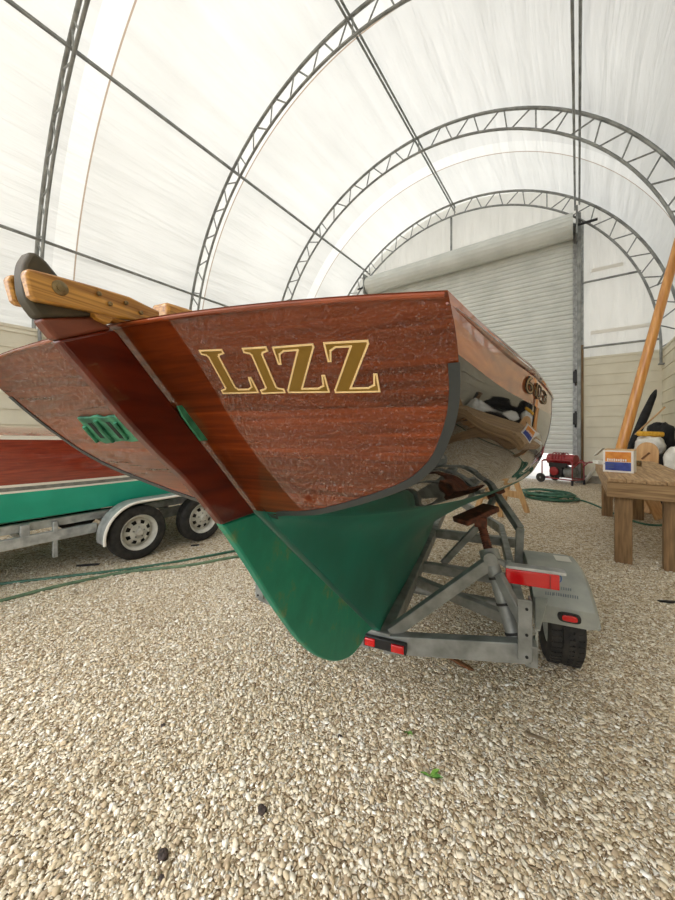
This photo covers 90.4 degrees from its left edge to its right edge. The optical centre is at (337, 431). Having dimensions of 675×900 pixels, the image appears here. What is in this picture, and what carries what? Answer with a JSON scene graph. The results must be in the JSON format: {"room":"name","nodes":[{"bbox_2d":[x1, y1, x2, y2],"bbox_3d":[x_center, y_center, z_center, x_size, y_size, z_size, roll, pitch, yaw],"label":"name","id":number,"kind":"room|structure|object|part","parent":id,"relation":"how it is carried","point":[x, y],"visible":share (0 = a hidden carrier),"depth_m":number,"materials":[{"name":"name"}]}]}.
{"room":"shipyard hall","nodes":[
{"label":"shipyard hall","id":0,"kind":"room"},
{"bbox_2d":[0,322,46,426],"bbox_3d":[-5.291,-0.365,8.112,0.500,3.390,17.000,0,0,36],"label":"wall","id":1,"kind":"structure","parent":0,"point":[12,336],"depth_m":6.43,"materials":[{"name":"beige"}]},
{"bbox_2d":[0,0,674,328],"bbox_3d":[-0.793,-5.037,4.911,11.440,5.874,17.050,0,0,36],"label":"ceiling","id":2,"kind":"structure","parent":0,"point":[130,191],"depth_m":7.22,"materials":[{"name":"fabric"}]},
{"bbox_2d":[0,478,674,899],"bbox_3d":[-0.808,1.500,4.891,10.680,0.100,17.000,0,0,36],"label":"floor","id":3,"kind":"structure","parent":0,"point":[577,529],"depth_m":1.67,"materials":[{"name":"beige gravel"}]},
{"bbox_2d":[76,563,99,566],"bbox_3d":[-2.700,1.438,3.625,0.220,0.012,0.053,1,0,-14],"label":"scrap","id":4,"kind":"object","parent":3,"relation":"on","point":[91,564],"visible":1,"depth_m":3.62,"materials":[{"name":"black plastic"}]},
{"bbox_2d":[0,493,217,559],"bbox_3d":[-3.957,1.113,3.268,2.194,0.673,5.911,0,0,36],"label":"trailer","id":5,"kind":"object","parent":3,"relation":"on","point":[131,529],"visible":0.56,"depth_m":3.77,"materials":[{"name":"grey metal"}]},
{"bbox_3d":[-3.006,0.990,3.219,0.050,0.200,0.070,0,0,36],"label":"rail post","id":6,"kind":"part","parent":5,"relation":"part of","materials":[{"name":"grey metal"}]},
{"bbox_3d":[-3.348,1.050,2.744,0.060,0.100,2.350,0,0,36],"label":"rail","id":7,"kind":"part","parent":5,"relation":"part of","materials":[{"name":"grey metal"}]},
{"bbox_3d":[-2.872,1.090,3.406,0.050,0.360,0.040,0,0,36],"label":"rail post","id":8,"kind":"part","parent":5,"relation":"part of","materials":[{"name":"grey metal"}]},
{"bbox_2d":[0,426,170,524],"bbox_3d":[-4.027,0.341,3.170,1.974,1.341,6.150,0,0,36],"label":"runabout","id":9,"kind":"object","parent":5,"relation":"on","point":[42,475],"visible":0.41,"depth_m":3.29,"materials":[{"name":"brown wood"}]},
{"bbox_3d":[-2.944,0.925,3.409,0.060,0.085,4.500,0,0,36],"label":"rail","id":10,"kind":"part","parent":5,"relation":"part of","materials":[{"name":"grey metal"}]},
{"bbox_2d":[0,550,234,584],"bbox_3d":[-1.916,1.436,3.700,3.181,0.028,0.135,0,0,-25],"label":"garden hose","id":11,"kind":"object","parent":3,"relation":"on","point":[230,551],"visible":0.79,"depth_m":3.45,"materials":[{"name":"green rubber"}]},
{"bbox_2d":[0,555,238,601],"bbox_3d":[-1.781,1.434,3.528,2.903,0.032,0.244,0,0,-29],"label":"garden hose","id":12,"kind":"object","parent":3,"relation":"on","point":[234,556],"visible":0.82,"depth_m":3.36,"materials":[{"name":"green rubber"}]},
{"bbox_2d":[159,874,164,882],"bbox_3d":[-0.568,1.444,1.085,0.025,0.012,0.019,0,0,36],"label":"stone","id":13,"kind":"object","parent":3,"relation":"on","point":[161,876],"visible":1,"depth_m":1.08,"materials":[{"name":"grey stone"}]},
{"bbox_2d":[157,847,168,863],"bbox_3d":[-0.595,1.440,1.142,0.043,0.020,0.033,0,0,36],"label":"stone","id":14,"kind":"object","parent":3,"relation":"on","point":[163,853],"visible":1,"depth_m":1.13,"materials":[{"name":"grey stone"}]},
{"bbox_2d":[258,803,266,815],"bbox_3d":[-0.289,1.441,1.278,0.039,0.019,0.032,0,0,36],"label":"stone","id":15,"kind":"object","parent":3,"relation":"on","point":[262,809],"visible":1,"depth_m":1.27,"materials":[{"name":"grey stone"}]},
{"bbox_2d":[0,558,674,899],"bbox_3d":[-0.593,1.444,2.977,7.458,0.030,7.361,0,0,36],"label":"gravel ground","id":16,"kind":"structure","parent":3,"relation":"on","point":[30,831],"depth_m":1.49,"materials":[{"name":"beige gravel"}]},
{"bbox_2d":[421,769,442,778],"bbox_3d":[0.392,1.431,1.395,0.083,0.015,0.039,0,0,-8],"label":"weed","id":17,"kind":"object","parent":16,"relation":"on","point":[434,772],"visible":1,"depth_m":1.40,"materials":[{"name":"green plant"}]},
{"bbox_2d":[255,489,600,668],"bbox_3d":[1.168,0.921,3.919,2.094,1.067,5.078,0,0,23],"label":"trailer","id":18,"kind":"object","parent":3,"relation":"on","point":[561,603],"visible":0.55,"depth_m":1.73,"materials":[{"name":"metal"}]},
{"bbox_3d":[-0.430,0.810,1.900,0.052,0.250,0.050,0,0,23],"label":"plate","id":19,"kind":"part","parent":18,"relation":"part of","materials":[{"name":"metal"}]},
{"bbox_2d":[0,253,553,660],"bbox_3d":[0.616,0.290,2.622,1.860,1.319,4.954,0,0,23],"label":"sailboat","id":20,"kind":"object","parent":18,"relation":"on","point":[326,439],"visible":1,"depth_m":0.52,"materials":[{"name":"brown wood"}]},
{"bbox_2d":[52,280,68,295],"bbox_3d":[-0.313,-0.163,0.378,0.002,0.016,0.016,0,0,23],"label":"washer","id":21,"kind":"object","parent":20,"relation":"in","point":[59,287],"depth_m":0.38,"materials":[{"name":"brown metal"}]},
{"bbox_3d":[-0.455,-0.005,0.667,0.136,0.059,0.057,0,0,23],"label":"scupper plate","id":22,"kind":"part","parent":20,"relation":"part of","materials":[{"name":"green metal"}]},
{"bbox_3d":[-0.037,0.538,1.089,0.020,0.722,0.970,0,0,23],"label":"rudder blade","id":23,"kind":"part","parent":20,"relation":"part of","materials":[{"name":"green paint"}]},
{"bbox_3d":[1.051,-0.232,2.507,0.865,0.229,4.789,0,0,23],"label":"rub rail","id":24,"kind":"part","parent":20,"relation":"part of","materials":[{"name":"brown wood"}]},
{"bbox_3d":[1.155,-0.243,2.494,0.662,0.229,4.806,0,0,18],"label":"toe rail","id":25,"kind":"part","parent":20,"relation":"part of","materials":[{"name":"brown wood"}]},
{"bbox_2d":[363,633,406,654],"bbox_3d":[0.224,1.003,1.586,0.205,0.050,0.022,0,0,22],"label":"light","id":26,"kind":"object","parent":18,"relation":"attached to","point":[395,643],"depth_m":1.58,"materials":[{"name":"red"}]},
{"bbox_3d":[0.978,1.005,3.474,0.130,0.085,4.040,0,0,23],"label":"keel rail","id":27,"kind":"part","parent":18,"relation":"part of","materials":[{"name":"metal"}]},
{"bbox_3d":[0.929,0.850,2.528,0.288,0.326,0.035,0,0,10],"label":"support arm","id":28,"kind":"part","parent":18,"relation":"part of","materials":[{"name":"metal"}]},
{"bbox_3d":[1.719,0.990,4.322,0.050,0.090,1.810,0,0,3],"label":"rail","id":29,"kind":"part","parent":18,"relation":"part of","materials":[{"name":"wood"}]},
{"bbox_3d":[1.152,0.603,2.575,0.263,0.245,0.035,0,0,-35],"label":"support arm","id":30,"kind":"part","parent":18,"relation":"part of","materials":[{"name":"metal"}]},
{"bbox_3d":[1.254,0.578,2.477,0.045,0.226,0.352,0,0,-2],"label":"support arm","id":31,"kind":"part","parent":18,"relation":"part of","materials":[{"name":"metal"}]},
{"bbox_3d":[1.245,0.970,2.416,0.050,0.130,2.182,0,0,23],"label":"rail","id":32,"kind":"part","parent":18,"relation":"part of","materials":[{"name":"metal"}]},
{"bbox_3d":[1.253,0.835,2.314,0.065,0.352,0.045,0,0,23],"label":"support arm","id":33,"kind":"part","parent":18,"relation":"part of","materials":[{"name":"metal"}]},
{"bbox_3d":[0.774,0.810,1.388,0.052,0.250,0.050,0,0,23],"label":"plate","id":34,"kind":"part","parent":18,"relation":"part of","materials":[{"name":"metal"}]},
{"bbox_2d":[498,559,565,575],"bbox_3d":[0.861,0.618,1.526,0.300,0.074,0.104,0,0,36],"label":"light","id":35,"kind":"object","parent":18,"relation":"attached to","point":[511,569],"depth_m":1.50,"materials":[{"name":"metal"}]},
{"bbox_2d":[505,567,559,590],"bbox_3d":[0.869,0.654,1.502,0.210,0.066,0.034,0,0,22],"label":"marker light","id":36,"kind":"object","parent":18,"relation":"attached to","point":[540,577],"depth_m":1.49,"materials":[{"name":"red plastic"}]},
{"bbox_2d":[558,612,580,623],"bbox_3d":[1.242,0.995,1.795,0.104,0.050,0.020,0,0,23],"label":"tail light","id":37,"kind":"object","parent":18,"relation":"attached to","point":[564,617],"depth_m":1.78,"materials":[{"name":"red plastic"}]},
{"bbox_2d":[450,659,473,670],"bbox_3d":[0.753,1.436,2.094,0.031,0.016,0.200,0,1,-42],"label":"scrap","id":38,"kind":"object","parent":3,"relation":"on","point":[457,661],"visible":0.63,"depth_m":2.06,"materials":[{"name":"brown wood"}]},
{"bbox_2d":[475,482,529,516],"bbox_3d":[2.980,1.123,6.085,0.740,0.685,0.603,0,0,-26],"label":"sawhorse","id":39,"kind":"object","parent":3,"relation":"on","point":[518,493],"visible":0.29,"depth_m":6.08,"materials":[{"name":"brown wood"}]},
{"bbox_3d":[2.627,1.140,6.078,0.059,0.650,0.315,0,0,-42],"label":"leg","id":40,"kind":"part","parent":39,"relation":"part of","materials":[{"name":"brown wood"}]},
{"bbox_3d":[2.760,1.140,5.809,0.059,0.650,0.315,0,0,-11],"label":"leg","id":41,"kind":"part","parent":39,"relation":"part of","materials":[{"name":"brown wood"}]},
{"bbox_3d":[3.200,1.140,6.362,0.059,0.650,0.315,0,0,-11],"label":"leg","id":42,"kind":"part","parent":39,"relation":"part of","materials":[{"name":"brown wood"}]},
{"bbox_3d":[3.333,1.140,6.093,0.059,0.650,0.315,0,0,-42],"label":"leg","id":43,"kind":"part","parent":39,"relation":"part of","materials":[{"name":"brown wood"}]},
{"bbox_2d":[526,732,547,741],"bbox_3d":[0.942,1.440,1.582,0.090,0.008,0.022,1,0,28],"label":"scrap","id":44,"kind":"object","parent":3,"relation":"on","point":[530,734],"visible":1,"depth_m":1.58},
{"bbox_2d":[536,787,545,808],"bbox_3d":[0.802,1.440,1.320,0.015,0.008,0.075,0,-1,8],"label":"scrap","id":45,"kind":"object","parent":3,"relation":"on","point":[537,788],"visible":1,"depth_m":1.32,"materials":[{"name":"beige wood"}]},
{"bbox_2d":[536,453,592,485],"bbox_3d":[6.426,1.020,9.431,0.710,0.860,1.285,0,0,-24],"label":"generator","id":46,"kind":"object","parent":3,"relation":"on","point":[557,470],"visible":0.98,"depth_m":9.35,"materials":[{"name":"red metal"}]},
{"bbox_3d":[6.206,0.930,9.433,0.060,0.120,0.500,0,0,-24],"label":"control panel","id":47,"kind":"part","parent":46,"relation":"part of","materials":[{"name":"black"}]},
{"bbox_2d":[551,452,568,465],"bbox_3d":[6.372,0.760,9.553,0.368,0.362,0.427,0,0,-24],"label":"grille","id":48,"kind":"object","parent":46,"relation":"on","point":[553,452],"visible":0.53,"depth_m":9.48,"materials":[{"name":"red metal"}]},
{"bbox_3d":[6.388,0.780,9.515,0.300,0.300,0.740,0,0,-24],"label":"fuel tank","id":49,"kind":"part","parent":46,"relation":"part of","materials":[{"name":"red metal"}]},
{"bbox_2d":[575,212,582,482],"bbox_3d":[6.902,-2.400,9.571,0.180,7.700,0.180,0,0,36],"label":"steel post","id":50,"kind":"object","parent":3,"relation":"on","point":[579,213],"visible":0.91,"depth_m":9.53,"materials":[{"name":"grey metal"}]},
{"bbox_2d":[583,270,640,283],"bbox_3d":[7.533,-4.270,9.241,1.250,0.060,0.060,0,0,36],"label":"rail","id":51,"kind":"object","parent":50,"relation":"attached to","point":[632,272],"visible":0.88,"depth_m":9.22,"materials":[{"name":"metal"}]},
{"bbox_2d":[583,338,658,348],"bbox_3d":[7.683,-2.410,9.133,1.620,0.060,0.060,0,0,36],"label":"rail","id":52,"kind":"object","parent":50,"relation":"attached to","point":[644,340],"visible":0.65,"depth_m":9.15,"materials":[{"name":"metal"}]},
{"bbox_2d":[522,488,661,525],"bbox_3d":[4.889,1.379,6.538,1.043,0.157,2.812,0,0,-18],"label":"garden hose","id":53,"kind":"object","parent":3,"relation":"on","point":[544,496],"visible":0.96,"depth_m":7.12,"materials":[{"name":"green rubber"}]},
{"bbox_2d":[585,459,600,482],"bbox_3d":[6.901,1.077,9.062,0.090,0.740,1.015,0,0,16],"label":"drain pipe","id":54,"kind":"object","parent":3,"relation":"on","point":[592,471],"visible":0.53,"depth_m":9.14,"materials":[{"name":"white plastic"}]},
{"bbox_2d":[595,459,674,571],"bbox_3d":[4.224,0.980,4.747,0.800,0.940,3.140,0,0,36],"label":"workbench","id":55,"kind":"object","parent":3,"relation":"on","point":[653,481],"visible":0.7,"depth_m":3.66,"materials":[{"name":"brown wood"}]},
{"bbox_2d":[593,460,602,464],"bbox_3d":[4.181,0.480,5.354,0.100,0.060,0.220,0,0,19],"label":"paper pad","id":56,"kind":"object","parent":55,"relation":"on","point":[594,461],"visible":0.8,"depth_m":5.29,"materials":[{"name":"white paper"}]},
{"bbox_3d":[4.659,1.000,5.789,0.150,0.900,0.090,0,0,36],"label":"leg","id":57,"kind":"part","parent":55,"relation":"part of","materials":[{"name":"brown wood"}]},
{"bbox_2d":[594,448,635,472],"bbox_3d":[3.600,0.362,4.353,0.255,0.296,0.402,0,0,-42],"label":"cardboard box","id":58,"kind":"object","parent":55,"relation":"on","point":[614,460],"visible":1,"depth_m":4.23,"materials":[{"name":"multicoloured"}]},
{"bbox_3d":[3.542,0.315,4.232,0.003,0.125,0.254,0,0,-42],"label":"orange panel","id":59,"kind":"part","parent":58,"relation":"part of","materials":[{"name":"orange cardboard"}]},
{"bbox_3d":[3.542,0.435,4.232,0.003,0.105,0.254,0,0,-42],"label":"blue panel","id":60,"kind":"part","parent":58,"relation":"part of","materials":[{"name":"blue cardboard"}]},
{"bbox_3d":[3.171,1.000,3.719,0.150,0.900,0.090,0,0,36],"label":"leg","id":61,"kind":"part","parent":55,"relation":"part of","materials":[{"name":"brown wood"}]},
{"bbox_3d":[4.979,1.000,5.559,0.150,0.900,0.090,0,0,36],"label":"leg","id":62,"kind":"part","parent":55,"relation":"part of","materials":[{"name":"brown wood"}]},
{"bbox_2d":[636,460,641,465],"bbox_3d":[4.478,0.470,5.056,0.171,0.080,0.171,0,0,36],"label":"tin","id":63,"kind":"object","parent":55,"relation":"on","point":[638,463],"visible":0.31,"depth_m":4.97,"materials":[{"name":"brown metal"}]},
{"bbox_3d":[3.491,1.000,3.488,0.150,0.900,0.090,0,0,36],"label":"leg","id":64,"kind":"part","parent":55,"relation":"part of","materials":[{"name":"brown wood"}]},
{"bbox_2d":[627,389,656,448],"bbox_3d":[6.780,0.230,7.701,1.552,2.472,0.170,0,0,-15],"label":"furled umbrella","id":65,"kind":"object","parent":3,"relation":"on","point":[643,418],"visible":0.73,"depth_m":7.74,"materials":[{"name":"black fabric"}]},
{"bbox_2d":[613,238,674,498],"bbox_3d":[6.206,-1.173,6.857,1.295,5.289,0.198,0,0,29],"label":"mast","id":66,"kind":"object","parent":3,"relation":"on","point":[652,335],"visible":0.72,"depth_m":6.75,"materials":[{"name":"brown wood"}]},
{"bbox_2d":[636,442,658,463],"bbox_3d":[5.892,0.824,6.401,0.139,1.257,0.360,0,0,-22],"label":"board","id":67,"kind":"object","parent":3,"relation":"on","point":[646,451],"visible":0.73,"depth_m":6.39,"materials":[{"name":"brown wood"}]},
{"bbox_2d":[644,500,650,513],"bbox_3d":[5.594,1.147,5.967,0.277,0.576,0.280,0,0,7],"label":"plywood offcut","id":68,"kind":"object","parent":3,"relation":"on","point":[646,509],"visible":0.22,"depth_m":5.94,"materials":[{"name":"brown wood"}]},
{"bbox_2d":[645,500,661,519],"bbox_3d":[5.286,1.129,5.639,0.400,0.612,0.293,0,0,-26],"label":"plywood offcut","id":69,"kind":"object","parent":3,"relation":"on","point":[655,507],"visible":0.26,"depth_m":5.53,"materials":[{"name":"brown wood"}]},
{"bbox_2d":[659,454,663,503],"bbox_3d":[6.512,0.949,6.834,0.680,1.002,0.800,0,0,36],"label":"storage bin","id":70,"kind":"object","parent":3,"relation":"on","point":[660,455],"visible":0.06,"depth_m":6.52,"materials":[{"name":"black plastic"}]},
{"bbox_2d":[635,436,665,453],"bbox_3d":[6.270,0.246,6.731,0.468,0.398,0.400,0,0,36],"label":"bag","id":71,"kind":"object","parent":70,"relation":"on","point":[659,442],"visible":0.52,"depth_m":6.58,"materials":[{"name":"fabric"}]},
{"bbox_2d":[636,431,664,436],"bbox_3d":[6.262,0.040,6.707,0.421,0.114,0.160,0,0,7],"label":"foam block","id":72,"kind":"object","parent":71,"relation":"on","point":[639,433],"visible":0.99,"depth_m":6.64,"materials":[{"name":"yellow plastic"}]},
{"bbox_2d":[647,422,674,453],"bbox_3d":[6.725,0.116,6.950,0.449,0.658,0.501,0,0,14],"label":"tarp","id":73,"kind":"object","parent":70,"relation":"on","point":[669,430],"visible":0.52,"depth_m":6.74,"materials":[{"name":"fabric"}]},
{"bbox_2d":[635,406,665,434],"bbox_3d":[6.771,-0.241,7.260,0.576,0.617,0.036,0,0,13],"label":"stick","id":74,"kind":"object","parent":73,"relation":"on","point":[664,407],"visible":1,"depth_m":7.25,"materials":[{"name":"brown wood"}]},
{"bbox_2d":[657,600,674,602],"bbox_3d":[2.803,1.437,2.841,0.160,0.014,0.033,1,0,6],"label":"scrap","id":75,"kind":"object","parent":3,"relation":"on","point":[664,601],"visible":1,"depth_m":2.83,"materials":[{"name":"black"}]},
{"bbox_3d":[6.213,1.180,6.076,0.420,0.540,0.400,0,0,36],"label":"storage bin","id":76,"kind":"object","parent":3,"relation":"on","visible":0},
{"bbox_2d":[663,447,674,469],"bbox_3d":[6.193,0.563,6.067,0.432,0.674,0.489,0,0,36],"label":"clear bag","id":77,"kind":"object","parent":76,"relation":"on","point":[669,455],"visible":0.53,"depth_m":6.08,"materials":[{"name":"white plastic"}]},
{"bbox_2d":[352,193,674,356],"bbox_3d":[4.164,-5.012,11.809,11.440,5.924,0.001,0,0,36],"label":"wall","id":78,"kind":"structure","parent":0,"point":[621,301],"depth_m":9.57,"materials":[{"name":"fabric"}]},
{"bbox_2d":[450,218,451,250],"bbox_3d":[3.993,-6.875,11.760,0.060,1.350,0.060,0,0,36],"label":"steel post","id":79,"kind":"object","parent":78,"relation":"attached to","point":[450,218],"visible":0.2,"depth_m":11.74,"materials":[{"name":"grey metal"}]},
{"bbox_2d":[357,205,597,481],"bbox_3d":[3.988,-2.380,11.437,7.730,7.660,0.750,0,0,36],"label":"door","id":80,"kind":"structure","parent":78,"relation":"in","point":[521,284],"depth_m":10.29,"materials":[{"name":"metal"}]},
{"bbox_2d":[375,239,572,453],"bbox_3d":[4.160,-2.550,11.676,6.630,6.390,0.050,0,0,36],"label":"curtain","id":81,"kind":"object","parent":80,"relation":"hanging from","point":[526,298],"depth_m":10.28,"materials":[{"name":"white metal"}]},
{"bbox_3d":[6.881,-2.300,9.662,0.160,7.500,0.087,0,0,36],"label":"guide rail","id":82,"kind":"part","parent":80,"relation":"part of","materials":[{"name":"grey metal"}]},
{"bbox_2d":[591,262,622,272],"bbox_3d":[7.524,-4.600,9.358,0.700,0.100,0.020,0,0,36],"label":"trim","id":83,"kind":"structure","parent":78,"relation":"attached to","point":[620,263],"depth_m":9.34,"materials":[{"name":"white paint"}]},
{"bbox_2d":[591,323,649,334],"bbox_3d":[7.748,-2.830,9.197,1.250,0.100,0.020,0,0,36],"label":"trim","id":84,"kind":"structure","parent":78,"relation":"attached to","point":[645,324],"depth_m":9.18,"materials":[{"name":"white paint"}]},
{"bbox_2d":[584,350,662,475],"bbox_3d":[7.900,-0.410,9.383,1.680,3.480,0.500,0,0,36],"label":"wall","id":85,"kind":"structure","parent":0,"point":[608,379],"depth_m":9.31,"materials":[{"name":"beige"}]},
{"bbox_2d":[581,225,583,481],"bbox_3d":[6.985,-2.300,9.721,0.260,7.500,0.030,0,0,36],"label":"trim","id":86,"kind":"structure","parent":85,"relation":"attached to","point":[582,226],"depth_m":9.65,"materials":[{"name":"grey metal"}]},
{"bbox_2d":[581,345,583,480],"bbox_3d":[7.041,-0.550,9.644,0.070,3.900,0.060,0,0,36],"label":"trim","id":87,"kind":"structure","parent":85,"relation":"attached to","point":[582,346],"depth_m":9.61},
{"bbox_2d":[582,475,600,483],"bbox_3d":[7.690,1.350,9.177,1.580,0.200,0.120,0,0,36],"label":"baseboard","id":88,"kind":"structure","parent":85,"relation":"attached to","point":[594,479],"depth_m":9.43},
{"bbox_2d":[662,336,674,426],"bbox_3d":[3.675,-0.410,1.669,0.500,3.480,17.000,0,0,36],"label":"wall","id":89,"kind":"structure","parent":0,"point":[668,369],"depth_m":8.02,"materials":[{"name":"beige"}]},
{"bbox_2d":[32,0,89,340],"bbox_3d":[-1.707,-4.811,3.640,11.340,6.193,0.160,0,0,36],"label":"roof truss","id":90,"kind":"object","parent":89,"relation":"on","point":[61,87],"visible":0.68,"depth_m":6.06,"materials":[{"name":"metal"}]},
{"bbox_2d":[189,0,410,309],"bbox_3d":[0.242,-4.811,6.352,11.340,6.193,0.160,0,0,36],"label":"roof truss","id":91,"kind":"object","parent":89,"relation":"on","point":[366,3],"visible":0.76,"depth_m":7.44,"materials":[{"name":"metal"}]},
{"bbox_2d":[281,106,674,300],"bbox_3d":[2.127,-4.811,8.975,11.340,6.193,0.160,0,0,36],"label":"roof truss","id":92,"kind":"object","parent":89,"relation":"on","point":[663,154],"visible":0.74,"depth_m":7.48,"materials":[{"name":"metal"}]},
{"bbox_2d":[347,189,674,364],"bbox_3d":[3.989,-4.811,11.566,11.340,6.193,0.160,0,0,36],"label":"roof truss","id":93,"kind":"object","parent":89,"relation":"on","point":[611,215],"visible":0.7,"depth_m":9.67,"materials":[{"name":"metal"}]},
{"bbox_2d":[0,224,226,306],"bbox_3d":[-5.101,-3.859,7.945,0.200,0.098,16.950,0,0,36],"label":"purlin","id":94,"kind":"structure","parent":93,"relation":"attached to","point":[1,225],"depth_m":7.56,"materials":[{"name":"metal"}]},
{"bbox_2d":[4,0,369,274],"bbox_3d":[-3.654,-6.523,6.905,0.149,0.172,16.950,0,0,36],"label":"purlin","id":95,"kind":"structure","parent":93,"relation":"attached to","point":[13,4],"depth_m":6.71,"materials":[{"name":"metal"}]},
{"bbox_2d":[335,0,455,211],"bbox_3d":[-0.823,-7.792,4.870,0.048,0.208,16.950,0,0,36],"label":"purlin","id":96,"kind":"structure","parent":93,"relation":"attached to","point":[336,1],"depth_m":7.61,"materials":[{"name":"metal"}]},
{"bbox_2d":[570,0,581,210],"bbox_3d":[2.009,-6.523,2.836,0.149,0.172,16.950,0,0,36],"label":"purlin","id":97,"kind":"structure","parent":93,"relation":"attached to","point":[571,1],"depth_m":6.27,"materials":[{"name":"metal"}]},
{"label":"outside","id":98,"kind":"structure","parent":0,"visible":0},
{"bbox_2d":[526,453,572,480],"bbox_3d":[12.536,1.540,24.301,80.000,0.100,30.000,0,0,36],"label":"floor","id":99,"kind":"structure","parent":98,"point":[546,467],"depth_m":12.96,"materials":[{"name":"concrete"}]}
]}

